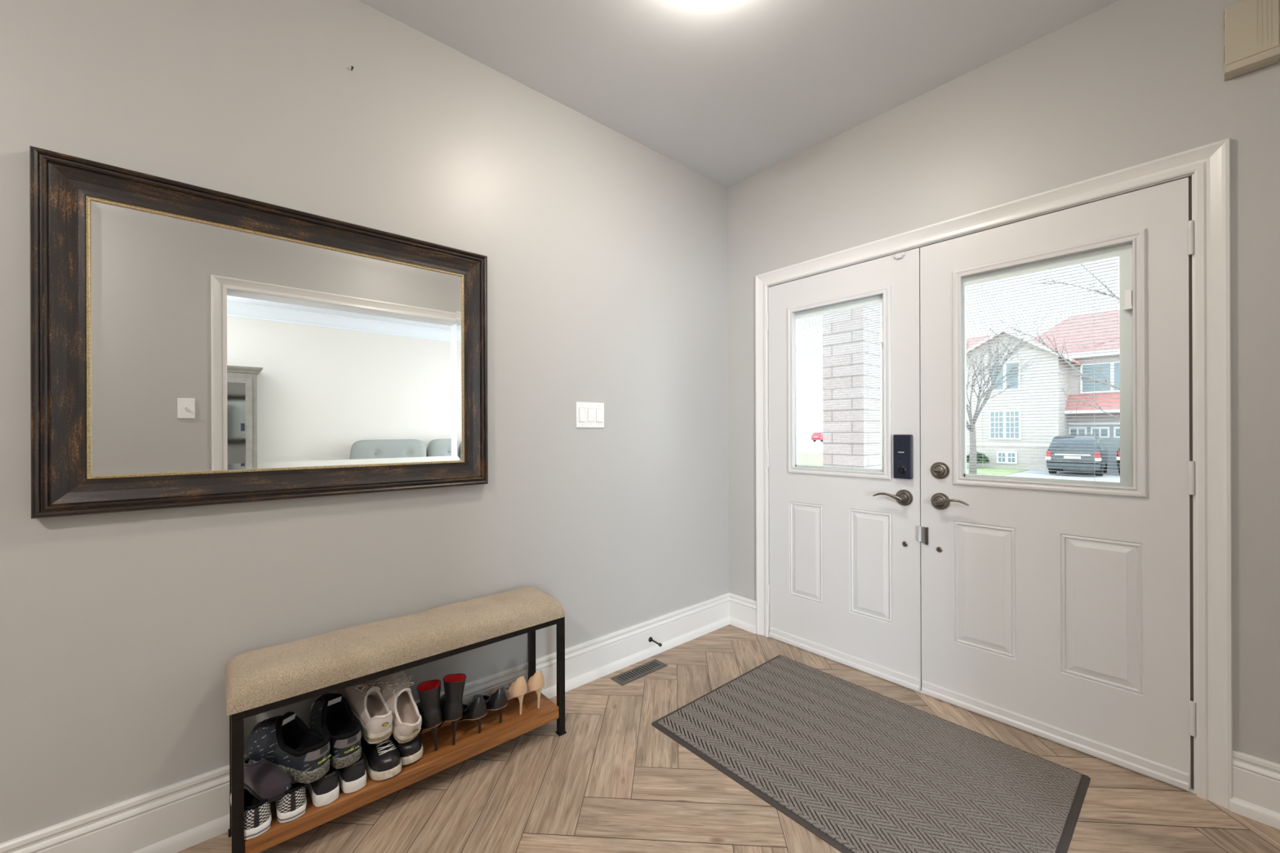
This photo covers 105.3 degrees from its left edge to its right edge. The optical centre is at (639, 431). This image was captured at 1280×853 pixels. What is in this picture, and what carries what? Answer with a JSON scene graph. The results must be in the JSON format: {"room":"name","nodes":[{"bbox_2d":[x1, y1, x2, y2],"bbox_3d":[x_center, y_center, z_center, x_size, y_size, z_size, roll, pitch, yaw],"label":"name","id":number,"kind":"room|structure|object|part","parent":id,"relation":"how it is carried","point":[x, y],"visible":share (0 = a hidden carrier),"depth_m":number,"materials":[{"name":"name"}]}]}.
{"room":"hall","nodes":[
{"label":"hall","id":0,"kind":"room"},
{"bbox_2d":[303,742,329,761],"bbox_3d":[-0.939,0.934,1.436,0.030,0.032,0.078,3,1,18],"label":"heels","id":1,"kind":"structure","parent":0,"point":[312,756],"depth_m":1.41,"materials":[{"name":"grey"}]},
{"bbox_2d":[333,730,361,748],"bbox_3d":[-0.885,0.937,1.490,0.030,0.032,0.078,7,5,39],"label":"heels","id":2,"kind":"structure","parent":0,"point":[342,744],"depth_m":1.47,"materials":[{"name":"grey"}]},
{"bbox_2d":[0,0,728,844],"bbox_3d":[-1.818,-0.159,1.130,6.200,2.771,0.120,0,0,-41],"label":"wall","id":3,"kind":"structure","parent":0,"point":[606,253],"depth_m":1.74,"materials":[{"name":"grey paint"}]},
{"bbox_2d":[29,145,488,519],"bbox_3d":[-1.098,-0.253,1.645,1.210,0.948,0.042,0,0,-41],"label":"wall mirror","id":4,"kind":"object","parent":3,"relation":"attached to","point":[191,345],"visible":1,"depth_m":1.51,"materials":[{"name":"brown wood"}]},
{"bbox_2d":[91,200,462,475],"bbox_3d":[-1.107,-0.253,1.655,1.010,0.748,0.011,0,0,-41],"label":"mirror glass","id":5,"kind":"object","parent":4,"relation":"attached to","point":[219,348],"depth_m":1.56,"materials":[{"name":"silver metal"}]},
{"bbox_2d":[0,592,729,852],"bbox_3d":[-1.764,1.132,1.075,6.200,0.188,0.028,0,0,-41],"label":"baseboard","id":6,"kind":"structure","parent":3,"relation":"attached to","point":[175,818],"depth_m":1.48,"materials":[{"name":"white paint"}]},
{"bbox_2d":[576,401,604,427],"bbox_3d":[-0.243,-0.079,2.410,0.166,0.124,0.010,0,0,-41],"label":"light switch","id":7,"kind":"object","parent":3,"relation":"attached to","point":[588,415],"visible":1,"depth_m":2.41,"materials":[{"name":"white plastic"}]},
{"bbox_2d":[648,636,662,646],"bbox_3d":[0.084,1.132,2.622,0.026,0.026,0.086,0,0,-41],"label":"door stop","id":8,"kind":"object","parent":3,"relation":"attached to","point":[650,639],"visible":1,"depth_m":2.63,"materials":[{"name":"black metal"}]},
{"bbox_2d":[364,712,392,733],"bbox_3d":[-0.832,0.930,1.571,0.057,0.060,0.077,18,10,41],"label":"heels","id":9,"kind":"structure","parent":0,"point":[373,726],"depth_m":1.55,"materials":[{"name":"beige leather"}]},
{"bbox_2d":[394,718,422,737],"bbox_3d":[-0.751,0.959,1.602,0.077,0.060,0.057,-4,38,-49],"label":"heels","id":10,"kind":"structure","parent":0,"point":[402,731],"depth_m":1.58,"materials":[{"name":"beige leather"}]},
{"bbox_2d":[177,624,1279,852],"bbox_3d":[0.586,1.248,-0.640,7.500,0.060,5.700,0,0,-41],"label":"floor","id":11,"kind":"structure","parent":0,"point":[615,782],"depth_m":1.62,"materials":[{"name":"brown wood"}]},
{"bbox_2d":[224,586,566,852],"bbox_3d":[-0.782,0.946,1.733,1.048,0.554,0.276,0,0,-41],"label":"bench","id":12,"kind":"object","parent":11,"relation":"on","point":[260,681],"visible":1,"depth_m":1.59,"materials":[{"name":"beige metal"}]},
{"bbox_3d":[-1.238,0.997,1.494,0.026,0.446,0.026,0,0,-41],"label":"leg","id":13,"kind":"part","parent":12,"relation":"part of","materials":[{"name":"black metal"}]},
{"bbox_3d":[-1.082,0.996,1.314,0.026,0.446,0.026,0,0,-41],"label":"leg","id":14,"kind":"part","parent":12,"relation":"part of","materials":[{"name":"black metal"}]},
{"bbox_2d":[229,788,271,839],"bbox_3d":[-1.134,1.064,1.425,0.091,0.086,0.267,0,0,-42],"label":"sneaker","id":15,"kind":"object","parent":12,"relation":"on","point":[257,815],"visible":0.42,"depth_m":1.34,"materials":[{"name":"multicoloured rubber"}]},
{"bbox_2d":[244,755,293,802],"bbox_3d":[-1.090,1.001,1.421,0.190,0.075,0.080,0,0,27],"label":"shoe","id":16,"kind":"object","parent":15,"relation":"on","point":[264,780],"visible":0.84,"depth_m":1.39,"materials":[{"name":"black leather"}]},
{"bbox_2d":[274,782,307,822],"bbox_3d":[-1.065,1.063,1.490,0.091,0.086,0.267,0,0,-40],"label":"sneaker","id":17,"kind":"object","parent":12,"relation":"on","point":[293,805],"visible":0.42,"depth_m":1.39,"materials":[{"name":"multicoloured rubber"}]},
{"bbox_2d":[286,746,302,785],"bbox_3d":[-1.045,0.999,1.482,0.073,0.056,0.181,0,2,-42],"label":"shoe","id":18,"kind":"object","parent":17,"relation":"on","point":[291,775],"visible":0.2,"depth_m":1.41,"materials":[{"name":"black fabric"}]},
{"bbox_2d":[305,765,339,807],"bbox_3d":[-1.011,1.058,1.537,0.084,0.096,0.258,0,0,-42],"label":"sneaker","id":19,"kind":"object","parent":12,"relation":"on","point":[323,791],"visible":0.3,"depth_m":1.45,"materials":[{"name":"black fabric"}]},
{"bbox_2d":[244,711,330,783],"bbox_3d":[-1.064,0.934,1.477,0.298,0.166,0.101,0,0,15],"label":"shoe","id":20,"kind":"object","parent":19,"relation":"on","point":[275,740],"visible":0.99,"depth_m":1.44,"materials":[{"name":"black fabric"}]},
{"bbox_2d":[337,751,366,793],"bbox_3d":[-0.950,1.058,1.597,0.085,0.096,0.258,0,0,-41],"label":"sneaker","id":21,"kind":"object","parent":12,"relation":"on","point":[352,778],"visible":0.36,"depth_m":1.50,"materials":[{"name":"white rubber"}]},
{"bbox_2d":[307,693,361,768],"bbox_3d":[-0.986,0.933,1.574,0.300,0.173,0.101,0,0,42],"label":"shoe","id":22,"kind":"object","parent":21,"relation":"on","point":[331,715],"visible":0.94,"depth_m":1.55,"materials":[{"name":"black fabric"}]},
{"bbox_2d":[360,734,401,780],"bbox_3d":[-0.875,1.050,1.639,0.092,0.111,0.268,0,0,-43],"label":"sneaker","id":23,"kind":"object","parent":12,"relation":"on","point":[383,761],"visible":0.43,"depth_m":1.56,"materials":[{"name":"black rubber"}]},
{"bbox_2d":[342,678,392,743],"bbox_3d":[-0.911,0.919,1.642,0.285,0.149,0.097,0,0,38],"label":"shoe","id":24,"kind":"object","parent":23,"relation":"on","point":[366,700],"visible":0.87,"depth_m":1.61,"materials":[{"name":"beige leather"}]},
{"bbox_2d":[224,586,564,716],"bbox_3d":[-0.786,0.709,1.730,1.040,0.080,0.276,0,0,-41],"label":"seat cushion","id":25,"kind":"object","parent":12,"relation":"on","point":[258,680],"depth_m":1.57,"materials":[{"name":"beige fabric"}]},
{"bbox_3d":[-0.780,0.761,1.734,1.034,0.022,0.264,0,0,-41],"label":"seat frame","id":26,"kind":"part","parent":12,"relation":"part of","materials":[{"name":"black metal"}]},
{"bbox_2d":[244,690,559,852],"bbox_3d":[-0.778,1.130,1.734,0.981,0.048,0.257,0,0,-41],"label":"shelf","id":27,"kind":"object","parent":12,"relation":"attached to","point":[468,743],"depth_m":1.68,"materials":[{"name":"brown wood"}]},
{"bbox_2d":[390,732,423,765],"bbox_3d":[-0.831,1.050,1.714,0.092,0.111,0.268,0,0,-40],"label":"sneaker","id":28,"kind":"object","parent":12,"relation":"on","point":[411,752],"visible":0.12,"depth_m":1.62,"materials":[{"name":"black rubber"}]},
{"bbox_2d":[374,671,422,743],"bbox_3d":[-0.823,0.922,1.661,0.270,0.201,0.098,0,0,44],"label":"shoe","id":29,"kind":"object","parent":28,"relation":"on","point":[396,691],"visible":0.89,"depth_m":1.63,"materials":[{"name":"beige leather"}]},
{"bbox_2d":[416,679,441,751],"bbox_3d":[-0.774,0.993,1.754,0.077,0.230,0.230,0,0,-36],"label":"boot","id":30,"kind":"object","parent":12,"relation":"on","point":[428,691],"visible":0.94,"depth_m":1.68,"materials":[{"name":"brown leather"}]},
{"bbox_2d":[437,673,466,745],"bbox_3d":[-0.709,0.992,1.800,0.076,0.230,0.230,0,0,-41],"label":"boot","id":31,"kind":"object","parent":12,"relation":"on","point":[451,703],"visible":0.89,"depth_m":1.72,"materials":[{"name":"brown leather"}]},
{"bbox_2d":[457,696,487,733],"bbox_3d":[-0.663,1.038,1.858,0.235,0.134,0.076,0,0,43],"label":"shoe","id":32,"kind":"object","parent":12,"relation":"on","point":[476,710],"visible":0.67,"depth_m":1.78,"materials":[{"name":"black leather"}]},
{"bbox_2d":[471,686,507,723],"bbox_3d":[-0.601,1.038,1.923,0.235,0.134,0.076,0,0,43],"label":"shoe","id":33,"kind":"object","parent":12,"relation":"on","point":[498,700],"visible":0.77,"depth_m":1.84,"materials":[{"name":"black leather"}]},
{"bbox_2d":[489,675,527,715],"bbox_3d":[-0.540,1.030,1.972,0.235,0.150,0.076,0,0,43],"label":"shoe","id":34,"kind":"object","parent":12,"relation":"on","point":[518,688],"visible":0.76,"depth_m":1.90,"materials":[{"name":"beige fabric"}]},
{"bbox_2d":[509,670,545,708],"bbox_3d":[-0.477,1.030,2.020,0.235,0.150,0.076,0,0,43],"label":"shoe","id":35,"kind":"object","parent":12,"relation":"on","point":[535,682],"visible":0.6,"depth_m":1.94,"materials":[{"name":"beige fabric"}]},
{"bbox_3d":[-0.477,0.994,2.155,0.026,0.446,0.026,0,0,-41],"label":"leg","id":36,"kind":"part","parent":12,"relation":"part of","materials":[{"name":"black metal"}]},
{"bbox_3d":[-0.320,0.993,1.975,0.026,0.446,0.026,0,0,-41],"label":"leg","id":37,"kind":"part","parent":12,"relation":"part of","materials":[{"name":"black metal"}]},
{"bbox_2d":[610,659,667,685],"bbox_3d":[-0.001,1.217,2.474,0.306,0.006,0.094,0,0,-41],"label":"floor vent","id":38,"kind":"object","parent":11,"relation":"in","point":[631,675],"visible":1,"depth_m":2.46,"materials":[{"name":"grey metal"}]},
{"bbox_2d":[651,655,1090,852],"bbox_3d":[0.810,1.211,1.871,0.948,0.012,1.250,0,0,-41],"label":"door mat","id":39,"kind":"object","parent":11,"relation":"on","point":[862,770],"visible":1,"depth_m":1.74,"materials":[{"name":"grey fabric"}]},
{"bbox_2d":[769,636,1194,793],"bbox_3d":[1.415,1.221,2.356,0.280,0.028,1.664,0,0,-41],"label":"threshold","id":40,"kind":"object","parent":11,"relation":"on","point":[1191,790],"visible":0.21,"depth_m":1.99,"materials":[{"name":"white paint"}]},
{"bbox_2d":[358,0,1119,187],"bbox_3d":[0.576,-1.603,-0.640,7.740,0.100,5.940,0,0,-41],"label":"ceiling","id":41,"kind":"structure","parent":0,"point":[729,91],"depth_m":2.01,"materials":[{"name":"white paint"}]},
{"bbox_2d":[727,0,1279,764],"bbox_3d":[1.357,-0.170,2.317,0.150,2.771,2.490,0,0,-41],"label":"wall","id":42,"kind":"structure","parent":0,"point":[1126,83],"depth_m":1.83,"materials":[{"name":"grey paint"}]},
{"bbox_2d":[728,592,756,634],"bbox_3d":[0.629,1.124,3.025,0.028,0.188,0.222,0,0,-41],"label":"baseboard","id":43,"kind":"structure","parent":42,"relation":"attached to","point":[742,611],"depth_m":3.01,"materials":[{"name":"white paint"}]},
{"bbox_2d":[765,248,921,691],"bbox_3d":[1.020,0.178,2.581,0.108,2.060,0.836,0,0,-41],"label":"door","id":44,"kind":"structure","parent":42,"relation":"in","point":[844,587],"depth_m":2.52,"materials":[{"name":"white paint"}]},
{"bbox_3d":[1.039,-0.235,2.586,0.042,0.946,0.568,0,0,-41],"label":"lite frame","id":45,"kind":"part","parent":44,"relation":"part of","materials":[{"name":"white paint"}]},
{"bbox_3d":[1.191,0.312,2.338,0.046,0.036,0.139,0,0,-41],"label":"lever","id":46,"kind":"part","parent":44,"relation":"part of","materials":[{"name":"grey metal"}]},
{"bbox_3d":[1.249,0.317,2.315,0.023,0.076,0.076,0,0,-41],"label":"lever handle","id":47,"kind":"part","parent":44,"relation":"part of","materials":[{"name":"grey metal"}]},
{"bbox_2d":[755,137,1232,809],"bbox_3d":[1.406,0.139,2.348,0.307,2.152,1.823,0,0,-41],"label":"door frame","id":48,"kind":"structure","parent":42,"relation":"attached to","point":[1208,166],"depth_m":1.61,"materials":[{"name":"white paint"}]},
{"bbox_2d":[917,177,1196,790],"bbox_3d":[1.574,0.176,1.950,0.117,2.060,0.856,0,0,-41],"label":"door","id":49,"kind":"structure","parent":42,"relation":"in","point":[1059,611],"depth_m":1.86,"materials":[{"name":"white paint"}]},
{"bbox_3d":[1.307,0.478,2.256,0.012,0.074,0.015,0,0,-41],"label":"latch plate","id":50,"kind":"part","parent":49,"relation":"part of","materials":[{"name":"silver metal"}]},
{"bbox_3d":[1.349,0.317,2.199,0.023,0.076,0.076,0,0,-41],"label":"lever handle","id":51,"kind":"part","parent":49,"relation":"part of","materials":[{"name":"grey metal"}]},
{"bbox_3d":[1.364,0.313,2.139,0.046,0.036,0.139,0,0,-41],"label":"lever","id":52,"kind":"part","parent":49,"relation":"part of","materials":[{"name":"grey metal"}]},
{"bbox_3d":[1.592,-0.238,1.949,0.042,0.948,0.600,0,0,-41],"label":"lite frame","id":53,"kind":"part","parent":49,"relation":"part of","materials":[{"name":"white paint"}]},
{"bbox_2d":[1223,0,1279,80],"bbox_3d":[1.907,-1.315,1.525,0.051,0.364,0.109,0,0,-41],"label":"door chime","id":54,"kind":"object","parent":42,"relation":"attached to","point":[1251,28],"visible":1,"depth_m":1.51,"materials":[{"name":"beige plastic"}]},
{"bbox_2d":[1230,749,1279,829],"bbox_3d":[1.946,1.119,1.508,0.028,0.188,0.160,0,0,-41],"label":"baseboard","id":55,"kind":"structure","parent":42,"relation":"attached to","point":[1255,780],"depth_m":1.53,"materials":[{"name":"white paint"}]},
{"label":"outside","id":56,"kind":"structure","parent":0,"visible":0},
{"bbox_2d":[797,435,1119,482],"bbox_3d":[42.013,1.872,72.219,146.800,0.200,170.000,0,0,-41],"label":"ground","id":57,"kind":"structure","parent":56,"point":[1074,474],"depth_m":21.50,"materials":[{"name":"white snow"}]},
{"bbox_2d":[811,431,822,441],"bbox_3d":[31.284,0.970,83.831,4.370,1.680,1.800,0,0,-41],"label":"parked car","id":58,"kind":"object","parent":57,"relation":"on","point":[816,435],"visible":0.62,"depth_m":82.44,"materials":[{"name":"red paint"}]},
{"bbox_2d":[798,452,1026,475],"bbox_3d":[11.612,1.869,34.859,13.700,0.020,26.550,0,0,-41],"label":"lawn","id":59,"kind":"structure","parent":57,"relation":"on","point":[816,456],"depth_m":24.82,"materials":[{"name":"green plant"}]},
{"bbox_2d":[966,452,990,463],"bbox_3d":[16.864,1.325,24.472,1.155,0.575,1.111,0,0,-41],"label":"evergreen shrub","id":60,"kind":"object","parent":59,"relation":"on","point":[979,458],"visible":0.49,"depth_m":24.14,"materials":[{"name":"green plant"}]},
{"bbox_2d":[965,290,1082,474],"bbox_3d":[12.771,-2.004,18.780,7.198,7.764,5.540,0,0,-2],"label":"bare tree","id":61,"kind":"object","parent":57,"relation":"on","point":[972,435],"visible":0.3,"depth_m":18.78,"materials":[{"name":"grey plant"}]},
{"bbox_2d":[965,310,1119,470],"bbox_3d":[23.834,-2.239,25.585,11.385,8.150,13.400,0,0,-41],"label":"house","id":62,"kind":"structure","parent":57,"relation":"on","point":[1100,420],"depth_m":23.65,"materials":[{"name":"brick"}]},
{"bbox_3d":[17.789,-0.313,24.363,0.010,1.300,0.510,0,0,-41],"label":"pane","id":63,"kind":"part","parent":62,"relation":"part of","materials":[{"name":"clear glass"}]},
{"bbox_3d":[17.802,-2.703,24.338,0.010,1.280,0.475,0,0,-41],"label":"pane","id":64,"kind":"part","parent":62,"relation":"part of","materials":[{"name":"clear glass"}]},
{"bbox_3d":[17.926,1.297,24.212,0.010,0.440,0.270,0,0,-41],"label":"pane","id":65,"kind":"part","parent":62,"relation":"part of","materials":[{"name":"clear glass"}]},
{"bbox_3d":[18.181,1.296,23.917,0.010,0.440,0.270,0,0,-41],"label":"pane","id":66,"kind":"part","parent":62,"relation":"part of","materials":[{"name":"clear glass"}]},
{"bbox_3d":[18.192,-2.704,23.889,0.010,1.280,0.475,0,0,-41],"label":"pane","id":67,"kind":"part","parent":62,"relation":"part of","materials":[{"name":"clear glass"}]},
{"bbox_3d":[18.202,-0.314,23.887,0.010,1.300,0.510,0,0,-41],"label":"pane","id":68,"kind":"part","parent":62,"relation":"part of","materials":[{"name":"clear glass"}]},
{"bbox_3d":[21.349,0.065,24.049,0.006,0.360,0.230,0,0,-41],"label":"pane","id":69,"kind":"part","parent":62,"relation":"part of","materials":[{"name":"clear glass"}]},
{"bbox_3d":[21.539,0.064,23.830,0.006,0.360,0.230,0,0,-41],"label":"pane","id":70,"kind":"part","parent":62,"relation":"part of","materials":[{"name":"clear glass"}]},
{"bbox_3d":[22.736,0.710,22.503,0.100,2.260,5.040,0,0,-41],"label":"garage door frame","id":71,"kind":"part","parent":62,"relation":"part of","materials":[{"name":"white"}]},
{"bbox_3d":[22.751,0.765,22.516,0.060,2.150,4.800,0,0,-41],"label":"garage door","id":72,"kind":"part","parent":62,"relation":"part of","materials":[{"name":"grey"}]},
{"bbox_3d":[21.873,0.063,23.445,0.006,0.360,0.230,0,0,-41],"label":"pane","id":73,"kind":"part","parent":62,"relation":"part of","materials":[{"name":"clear glass"}]},
{"bbox_3d":[21.891,-2.557,23.443,0.010,1.300,0.990,0,0,-41],"label":"pane","id":74,"kind":"part","parent":62,"relation":"part of","materials":[{"name":"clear glass"}]},
{"bbox_3d":[22.063,0.062,23.226,0.006,0.360,0.230,0,0,-41],"label":"pane","id":75,"kind":"part","parent":62,"relation":"part of","materials":[{"name":"clear glass"}]},
{"bbox_3d":[22.619,-2.560,22.605,0.010,1.300,0.990,0,0,-41],"label":"pane","id":76,"kind":"part","parent":62,"relation":"part of","materials":[{"name":"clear glass"}]},
{"bbox_3d":[22.398,0.061,22.841,0.006,0.360,0.230,0,0,-41],"label":"pane","id":77,"kind":"part","parent":62,"relation":"part of","materials":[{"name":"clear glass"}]},
{"bbox_2d":[990,259,1119,426],"bbox_3d":[8.263,-1.302,7.513,2.621,6.389,4.431,0,0,-41],"label":"bare tree","id":78,"kind":"object","parent":57,"relation":"on","point":[1102,283],"visible":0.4,"depth_m":7.89,"materials":[{"name":"grey plant"}]},
{"bbox_2d":[1045,434,1107,475],"bbox_3d":[19.029,1.003,21.227,3.970,1.700,1.710,0,0,-43],"label":"parked car","id":79,"kind":"object","parent":57,"relation":"on","point":[1065,449],"visible":0.84,"depth_m":20.01,"materials":[{"name":"grey paint"}]},
{"bbox_3d":[17.651,1.083,19.942,0.140,0.110,0.520,0,0,-43],"label":"number plate","id":80,"kind":"part","parent":79,"relation":"part of","materials":[{"name":"white"}]},
{"bbox_2d":[1094,452,1099,457],"bbox_3d":[18.195,0.946,19.437,0.230,0.220,0.140,0,0,-43],"label":"tail light","id":81,"kind":"object","parent":79,"relation":"on","point":[1097,454],"depth_m":19.35,"materials":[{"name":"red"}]},
{"bbox_2d":[1094,457,1101,461],"bbox_3d":[18.198,1.131,19.406,0.170,0.130,0.180,0,0,-43],"label":"light","id":82,"kind":"object","parent":79,"relation":"attached to","point":[1095,459],"depth_m":19.35,"materials":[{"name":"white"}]},
{"bbox_2d":[1115,447,1119,474],"bbox_3d":[21.569,1.064,20.668,3.670,1.560,1.755,0,0,-41],"label":"parked car","id":83,"kind":"object","parent":57,"relation":"on","point":[1117,451],"visible":0.16,"depth_m":20.11,"materials":[{"name":"grey paint"}]},
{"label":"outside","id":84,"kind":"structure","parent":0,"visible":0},
{"bbox_3d":[2.143,1.377,3.492,2.330,0.270,4.500,0,0,-41],"label":"porch","id":85,"kind":"object","parent":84,"visible":0},
{"bbox_2d":[822,303,880,469],"bbox_3d":[1.683,-0.221,3.886,0.300,2.930,0.326,0,0,-41],"label":"pillar","id":86,"kind":"structure","parent":85,"relation":"on","point":[854,442],"depth_m":3.78,"materials":[{"name":"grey brick"}]}
]}

